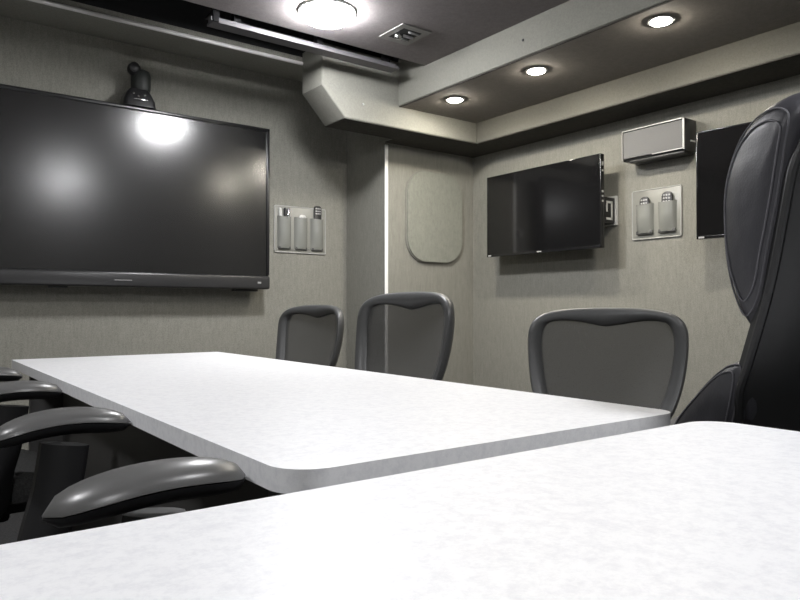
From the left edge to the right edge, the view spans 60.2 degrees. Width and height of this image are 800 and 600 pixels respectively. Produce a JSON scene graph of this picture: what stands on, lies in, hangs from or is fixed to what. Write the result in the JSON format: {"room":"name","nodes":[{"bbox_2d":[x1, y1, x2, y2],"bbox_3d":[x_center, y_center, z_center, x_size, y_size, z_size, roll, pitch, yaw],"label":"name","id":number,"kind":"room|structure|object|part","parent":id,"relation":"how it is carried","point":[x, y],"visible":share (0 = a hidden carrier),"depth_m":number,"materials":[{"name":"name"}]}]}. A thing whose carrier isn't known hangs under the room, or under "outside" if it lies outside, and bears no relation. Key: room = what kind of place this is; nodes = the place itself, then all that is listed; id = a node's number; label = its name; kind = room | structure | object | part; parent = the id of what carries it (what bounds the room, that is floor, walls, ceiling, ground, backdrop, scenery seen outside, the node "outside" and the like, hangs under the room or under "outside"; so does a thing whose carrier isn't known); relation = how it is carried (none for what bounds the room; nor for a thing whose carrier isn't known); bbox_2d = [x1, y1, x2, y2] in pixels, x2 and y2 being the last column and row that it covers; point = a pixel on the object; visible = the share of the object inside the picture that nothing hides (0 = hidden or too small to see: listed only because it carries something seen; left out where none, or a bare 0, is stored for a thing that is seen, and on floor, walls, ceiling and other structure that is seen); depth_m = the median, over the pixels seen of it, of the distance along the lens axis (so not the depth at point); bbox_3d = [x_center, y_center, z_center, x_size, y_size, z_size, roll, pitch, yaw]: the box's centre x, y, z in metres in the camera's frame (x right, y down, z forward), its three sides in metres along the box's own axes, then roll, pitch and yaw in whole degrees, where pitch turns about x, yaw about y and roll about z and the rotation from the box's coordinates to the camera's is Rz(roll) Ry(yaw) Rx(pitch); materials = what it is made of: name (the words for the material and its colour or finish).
{"room":"conference room","nodes":[
{"label":"conference room","id":0,"kind":"room"},
{"bbox_2d":[0,512,23,544],"bbox_3d":[0.113,0.966,0.886,4.773,0.060,6.025,1,-1,-37],"label":"floor","id":1,"kind":"structure","parent":0,"point":[9,530],"depth_m":2.90,"materials":[{"name":"carpet"}]},
{"bbox_2d":[0,367,61,522],"bbox_3d":[-1.164,0.469,1.808,0.615,0.956,0.612,1,-1,-39],"label":"chair","id":2,"kind":"object","parent":1,"relation":"on","point":[17,465],"visible":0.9,"depth_m":1.67,"materials":[{"name":"black plastic"}]},
{"bbox_2d":[0,375,22,381],"bbox_3d":[-1.261,0.241,2.069,0.228,0.033,0.084,1,-1,-39],"label":"armrest","id":3,"kind":"object","parent":2,"relation":"on","point":[3,378],"depth_m":2.09,"materials":[{"name":"black plastic"}]},
{"bbox_3d":[-0.980,0.397,1.677,0.131,0.293,0.116,1,-1,-39],"label":"armrest","id":4,"kind":"part","parent":2,"relation":"part of","materials":[{"name":"black plastic"}]},
{"bbox_3d":[-1.141,0.474,1.825,0.445,0.077,0.470,1,-1,-39],"label":"seat","id":5,"kind":"part","parent":2,"relation":"part of","materials":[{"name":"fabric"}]},
{"bbox_2d":[0,392,61,401],"bbox_3d":[-0.933,0.236,1.659,0.228,0.033,0.084,1,-1,-39],"label":"armrest","id":6,"kind":"object","parent":2,"relation":"on","point":[4,396],"depth_m":1.65,"materials":[{"name":"black plastic"}]},
{"bbox_2d":[0,407,245,541],"bbox_3d":[-0.504,0.458,0.943,0.615,0.956,0.612,1,-1,-37],"label":"chair","id":7,"kind":"object","parent":1,"relation":"on","point":[60,499],"visible":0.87,"depth_m":0.81,"materials":[{"name":"plastic"}]},
{"bbox_3d":[-0.585,0.390,1.155,0.131,0.293,0.116,1,-1,-37],"label":"armrest","id":8,"kind":"part","parent":7,"relation":"part of","materials":[{"name":"black plastic"}]},
{"bbox_2d":[0,423,130,448],"bbox_3d":[-0.593,0.231,1.207,0.228,0.033,0.084,1,-1,-37],"label":"armrest","id":9,"kind":"object","parent":7,"relation":"on","point":[11,434],"depth_m":1.17,"materials":[{"name":"black plastic"}]},
{"bbox_2d":[42,477,245,527],"bbox_3d":[-0.279,0.225,0.786,0.228,0.033,0.084,1,-1,-37],"label":"armrest","id":10,"kind":"object","parent":7,"relation":"on","point":[82,502],"depth_m":0.74,"materials":[{"name":"black plastic"}]},
{"bbox_3d":[-0.325,0.386,0.806,0.131,0.293,0.116,1,-1,-37],"label":"armrest","id":11,"kind":"part","parent":7,"relation":"part of","materials":[{"name":"black plastic"}]},
{"bbox_2d":[276,305,343,366],"bbox_3d":[-0.595,0.491,3.069,0.615,0.942,0.612,1,-1,-43],"label":"chair","id":12,"kind":"object","parent":1,"relation":"on","point":[311,334],"visible":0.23,"depth_m":3.28,"materials":[{"name":"black plastic"}]},
{"bbox_3d":[-0.419,0.222,3.234,0.083,0.323,0.423,1,-1,-43],"label":"backrest","id":13,"kind":"part","parent":12,"relation":"part of","materials":[{"name":"grey fabric"}]},
{"bbox_2d":[12,352,670,531],"bbox_3d":[-0.452,0.578,1.860,0.777,0.740,2.148,1,-1,-37],"label":"conference table","id":14,"kind":"object","parent":1,"relation":"on","point":[289,426],"visible":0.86,"depth_m":1.28,"materials":[{"name":"white laminate"}]},
{"bbox_3d":[-1.048,0.602,2.603,0.625,0.710,0.040,1,-1,-37],"label":"panel","id":15,"kind":"part","parent":14,"relation":"part of","materials":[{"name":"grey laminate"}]},
{"bbox_3d":[-0.489,0.570,1.848,0.430,0.655,1.760,1,-1,-37],"label":"modesty panel","id":16,"kind":"part","parent":14,"relation":"part of","materials":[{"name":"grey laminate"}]},
{"bbox_3d":[0.074,0.584,1.145,0.625,0.710,0.040,1,-1,-37],"label":"panel","id":17,"kind":"part","parent":14,"relation":"part of","materials":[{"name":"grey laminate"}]},
{"bbox_2d":[0,421,799,599],"bbox_3d":[0.005,0.557,0.198,1.952,0.740,0.922,1,-1,-37],"label":"table","id":18,"kind":"object","parent":1,"relation":"on","point":[698,510],"visible":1,"depth_m":0.56,"materials":[{"name":"white laminate"}]},
{"bbox_2d":[355,292,454,380],"bbox_3d":[-0.164,0.460,2.305,0.615,0.985,0.612,1,-1,-42],"label":"chair","id":19,"kind":"object","parent":1,"relation":"on","point":[410,334],"visible":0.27,"depth_m":2.50,"materials":[{"name":"black plastic"}]},
{"bbox_3d":[0.014,0.179,2.467,0.083,0.338,0.423,1,-1,-42],"label":"backrest","id":20,"kind":"part","parent":19,"relation":"part of","materials":[{"name":"grey fabric"}]},
{"bbox_2d":[528,307,688,424],"bbox_3d":[0.542,0.485,1.977,0.612,0.928,0.615,0,-1,27],"label":"chair","id":21,"kind":"object","parent":1,"relation":"on","point":[638,357],"visible":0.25,"depth_m":2.21,"materials":[{"name":"fabric"}]},
{"bbox_3d":[0.652,0.221,2.193,0.423,0.318,0.083,0,-1,27],"label":"backrest","id":22,"kind":"part","parent":21,"relation":"part of","materials":[{"name":"grey fabric"}]},
{"bbox_2d":[674,92,799,431],"bbox_3d":[0.833,0.299,1.387,0.562,1.285,0.739,0,-1,-9],"label":"chair","id":23,"kind":"object","parent":1,"relation":"on","point":[762,192],"visible":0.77,"depth_m":1.16,"materials":[{"name":"leather"}]},
{"bbox_2d":[677,360,744,423],"bbox_3d":[0.822,0.232,1.351,0.516,0.289,0.282,0,-1,-9],"label":"lumbar cushion","id":24,"kind":"object","parent":23,"relation":"on","point":[722,399],"depth_m":1.24,"materials":[{"name":"grey leather"}]},
{"bbox_2d":[726,92,799,323],"bbox_3d":[0.846,-0.134,1.196,0.524,0.423,0.206,0,-1,-9],"label":"cushion","id":25,"kind":"object","parent":23,"relation":"on","point":[763,179],"depth_m":1.13,"materials":[{"name":"grey leather"}]},
{"bbox_2d":[0,0,302,81],"bbox_3d":[-1.764,-1.271,2.893,4.004,0.127,0.487,1,-1,-37],"label":"ceiling","id":26,"kind":"structure","parent":0,"point":[29,11],"depth_m":3.26,"materials":[{"name":"paint"}]},
{"bbox_2d":[27,0,302,64],"bbox_3d":[-1.859,-1.217,2.506,3.392,0.017,0.018,1,-1,-37],"label":"trim","id":27,"kind":"structure","parent":26,"relation":"attached to","point":[45,2],"depth_m":3.09,"materials":[{"name":"plastic"}]},
{"bbox_2d":[71,0,392,60],"bbox_3d":[-1.638,-1.318,2.699,3.974,0.178,0.021,1,-1,-37],"label":"trim","id":28,"kind":"structure","parent":26,"relation":"attached to","point":[179,13],"depth_m":3.20,"materials":[{"name":"metal"}]},
{"bbox_2d":[0,16,346,449],"bbox_3d":[-1.952,-0.250,3.082,4.064,2.425,0.060,1,-1,-37],"label":"wall","id":29,"kind":"structure","parent":0,"point":[308,158],"depth_m":3.65,"materials":[{"name":"fabric"}]},
{"bbox_2d":[0,84,269,291],"bbox_3d":[-1.359,-0.499,3.397,1.508,0.896,0.146,1,-1,-37],"label":"wall display","id":30,"kind":"object","parent":29,"relation":"attached to","point":[94,193],"visible":1,"depth_m":3.35,"materials":[{"name":"black glass"}]},
{"bbox_2d":[120,62,155,109],"bbox_3d":[-1.293,-1.057,3.408,0.156,0.219,0.104,1,-1,-37],"label":"video camera","id":31,"kind":"object","parent":30,"relation":"on","point":[138,95],"visible":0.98,"depth_m":3.38,"materials":[{"name":"black plastic"}]},
{"bbox_2d":[274,205,325,254],"bbox_3d":[-0.576,-0.410,4.045,0.341,0.273,0.041,1,-1,-37],"label":"remote holder","id":32,"kind":"object","parent":29,"relation":"attached to","point":[292,234],"visible":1,"depth_m":4.03,"materials":[{"name":"grey plastic"}]},
{"bbox_2d":[314,206,320,219],"bbox_3d":[-0.491,-0.436,4.112,0.046,0.245,0.014,1,-1,-37],"label":"remote control","id":33,"kind":"object","parent":32,"relation":"in","point":[317,209],"visible":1,"depth_m":4.11,"materials":[{"name":"black plastic"}]},
{"bbox_2d":[347,131,384,368],"bbox_3d":[-0.187,-0.037,4.103,0.050,2.025,0.404,1,-1,-37],"label":"wall","id":34,"kind":"structure","parent":0,"point":[365,154],"depth_m":4.11,"materials":[{"name":"paint"}]},
{"bbox_2d":[184,0,568,64],"bbox_3d":[0.076,-1.351,0.310,3.872,0.280,4.980,1,-1,-37],"label":"ceiling","id":35,"kind":"structure","parent":0,"point":[455,25],"depth_m":2.89,"materials":[{"name":"paint"}]},
{"bbox_2d":[298,0,356,28],"bbox_3d":[-0.298,-1.155,2.822,0.240,0.050,0.240,1,-1,-37],"label":"dome light","id":36,"kind":"object","parent":35,"relation":"attached to","point":[325,14],"visible":1,"depth_m":2.77,"materials":[{"name":"white plastic"}]},
{"bbox_2d":[379,23,431,45],"bbox_3d":[0.022,-1.163,3.055,0.160,0.034,0.184,1,-1,-37],"label":"ceiling vent","id":37,"kind":"object","parent":35,"relation":"in","point":[405,34],"visible":1,"depth_m":3.04,"materials":[{"name":"plastic"}]},
{"bbox_2d":[379,137,391,142],"bbox_3d":[0.200,-1.075,4.120,0.683,0.349,0.150,1,-1,-37],"label":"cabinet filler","id":38,"kind":"structure","parent":0,"point":[381,139],"depth_m":3.94,"materials":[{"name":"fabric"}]},
{"bbox_2d":[303,43,476,142],"bbox_3d":[0.066,-1.078,3.816,1.261,0.350,0.202,1,-1,-37],"label":"bulkhead","id":39,"kind":"object","parent":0,"point":[336,90],"visible":0.62,"depth_m":3.51,"materials":[{"name":"paint"}]},
{"bbox_2d":[385,143,472,384],"bbox_3d":[0.173,-0.036,4.149,0.675,2.025,0.050,1,-1,-37],"label":"wall","id":40,"kind":"structure","parent":0,"point":[454,280],"depth_m":4.18,"materials":[{"name":"fabric"}]},
{"bbox_2d":[385,144,387,293],"bbox_3d":[-0.078,0.043,3.928,0.021,1.860,0.008,1,-1,-37],"label":"trim","id":41,"kind":"structure","parent":40,"relation":"attached to","point":[386,146],"depth_m":3.93,"materials":[{"name":"silver metal"}]},
{"bbox_2d":[325,118,504,157],"bbox_3d":[0.093,-0.901,3.891,1.124,0.004,0.286,1,-1,-37],"label":"trim","id":42,"kind":"structure","parent":40,"relation":"attached to","point":[399,136],"depth_m":3.87,"materials":[{"name":"paint"}]},
{"bbox_2d":[405,170,461,263],"bbox_3d":[0.209,-0.494,4.138,0.434,0.548,0.020,1,-1,-37],"label":"panel","id":43,"kind":"object","parent":40,"relation":"attached to","point":[433,200],"visible":1,"depth_m":4.12,"materials":[{"name":"fabric"}]},
{"bbox_2d":[398,0,667,105],"bbox_3d":[1.565,-1.171,1.559,0.050,0.250,5.210,1,-1,-37],"label":"soffit","id":44,"kind":"structure","parent":0,"point":[570,19],"depth_m":2.96,"materials":[{"name":"paint"}]},
{"bbox_2d":[403,0,799,122],"bbox_3d":[1.871,-1.068,1.786,0.787,0.051,5.210,1,-1,-37],"label":"ceiling","id":45,"kind":"structure","parent":0,"point":[629,46],"depth_m":2.86,"materials":[{"name":"paint"}]},
{"bbox_2d":[445,96,464,102],"bbox_3d":[0.279,-1.013,3.507,0.100,0.015,0.100,1,-1,-37],"label":"recessed light","id":46,"kind":"object","parent":45,"relation":"in","point":[454,99],"visible":1,"depth_m":3.49,"materials":[{"name":"glass"}]},
{"bbox_2d":[525,66,547,74],"bbox_3d":[0.610,-1.019,3.080,0.100,0.015,0.100,1,-1,-37],"label":"recessed light","id":47,"kind":"object","parent":45,"relation":"in","point":[537,70],"visible":1,"depth_m":3.06,"materials":[{"name":"glass"}]},
{"bbox_2d":[647,15,675,26],"bbox_3d":[0.964,-1.025,2.547,0.100,0.015,0.100,1,-1,-37],"label":"recessed light","id":48,"kind":"object","parent":45,"relation":"in","point":[661,20],"visible":1,"depth_m":2.53,"materials":[{"name":"glass"}]},
{"bbox_2d":[473,75,799,419],"bbox_3d":[2.125,-0.261,2.145,0.060,2.425,5.620,1,-1,-37],"label":"wall","id":49,"kind":"structure","parent":0,"point":[684,276],"depth_m":3.46,"materials":[{"name":"fabric"}]},
{"bbox_2d":[487,153,617,256],"bbox_3d":[0.806,-0.483,3.741,0.154,0.463,0.798,1,-1,-37],"label":"television","id":50,"kind":"object","parent":49,"relation":"attached to","point":[560,206],"visible":1,"depth_m":3.63,"materials":[{"name":"black glass"}]},
{"bbox_3d":[1.040,-0.450,3.544,0.014,0.148,0.180,1,-1,-37],"label":"bracket plate","id":51,"kind":"part","parent":50,"relation":"part of","materials":[{"name":"white plastic"}]},
{"bbox_2d":[477,22,799,142],"bbox_3d":[2.090,-0.993,1.947,0.243,0.137,5.210,1,-1,-37],"label":"valance","id":52,"kind":"object","parent":49,"relation":"attached to","point":[784,41],"visible":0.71,"depth_m":3.04,"materials":[{"name":"paint"}]},
{"bbox_2d":[477,53,799,149],"bbox_3d":[2.091,-0.923,1.948,0.239,0.004,5.210,1,-1,-37],"label":"ceiling soffit","id":53,"kind":"structure","parent":49,"relation":"attached to","point":[789,66],"depth_m":3.15,"materials":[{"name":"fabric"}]},
{"bbox_2d":[632,184,681,239],"bbox_3d":[1.212,-0.415,3.289,0.041,0.241,0.265,1,-1,-37],"label":"remote holder","id":54,"kind":"object","parent":49,"relation":"attached to","point":[655,219],"visible":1,"depth_m":3.29,"materials":[{"name":"grey plastic"}]},
{"bbox_2d":[640,197,649,204],"bbox_3d":[1.183,-0.419,3.334,0.016,0.157,0.048,1,-1,-37],"label":"remote control","id":55,"kind":"object","parent":54,"relation":"in","point":[644,200],"visible":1,"depth_m":3.33,"materials":[{"name":"black plastic"}]},
{"bbox_2d":[661,191,672,201],"bbox_3d":[1.253,-0.426,3.240,0.016,0.167,0.052,1,1,-37],"label":"remote control","id":56,"kind":"object","parent":54,"relation":"in","point":[666,196],"visible":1,"depth_m":3.23,"materials":[{"name":"black plastic"}]},
{"bbox_2d":[622,117,695,164],"bbox_3d":[1.213,-0.737,3.238,0.105,0.157,0.328,1,-1,-37],"label":"wall speaker","id":57,"kind":"object","parent":49,"relation":"attached to","point":[675,138],"visible":0.96,"depth_m":3.18,"materials":[{"name":"silver metal"}]},
{"bbox_2d":[624,120,682,158],"bbox_3d":[1.176,-0.744,3.213,0.012,0.126,0.305,1,-1,-37],"label":"grille","id":58,"kind":"object","parent":57,"relation":"attached to","point":[661,139],"depth_m":3.20,"materials":[{"name":"silver metal"}]},
{"bbox_2d":[696,122,750,239],"bbox_3d":[1.583,-0.496,2.716,0.107,0.463,0.798,1,-1,-42],"label":"television","id":59,"kind":"object","parent":49,"relation":"attached to","point":[715,148],"visible":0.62,"depth_m":2.93,"materials":[{"name":"black"}]},
{"bbox_3d":[-1.385,-1.434,2.929,4.653,0.060,1.005,1,-1,-37],"label":"roof","id":60,"kind":"structure","parent":0,"visible":0},
{"bbox_2d":[205,8,398,72],"bbox_3d":[-0.407,-1.274,3.139,0.954,0.272,0.092,1,-1,-37],"label":"slide rail","id":61,"kind":"object","parent":60,"relation":"attached to","point":[235,26],"visible":0.65,"depth_m":3.08,"materials":[{"name":"metal"}]},
{"bbox_3d":[1.893,-0.306,-1.492,4.653,2.425,0.060,1,-1,-37],"label":"wall","id":62,"kind":"structure","parent":0,"visible":0},
{"bbox_2d":[399,0,673,106],"bbox_3d":[1.554,-1.045,1.549,0.009,0.006,5.210,1,-1,-37],"label":"trim","id":63,"kind":"structure","parent":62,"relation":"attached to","point":[668,1],"depth_m":2.82,"materials":[{"name":"paint"}]}
]}

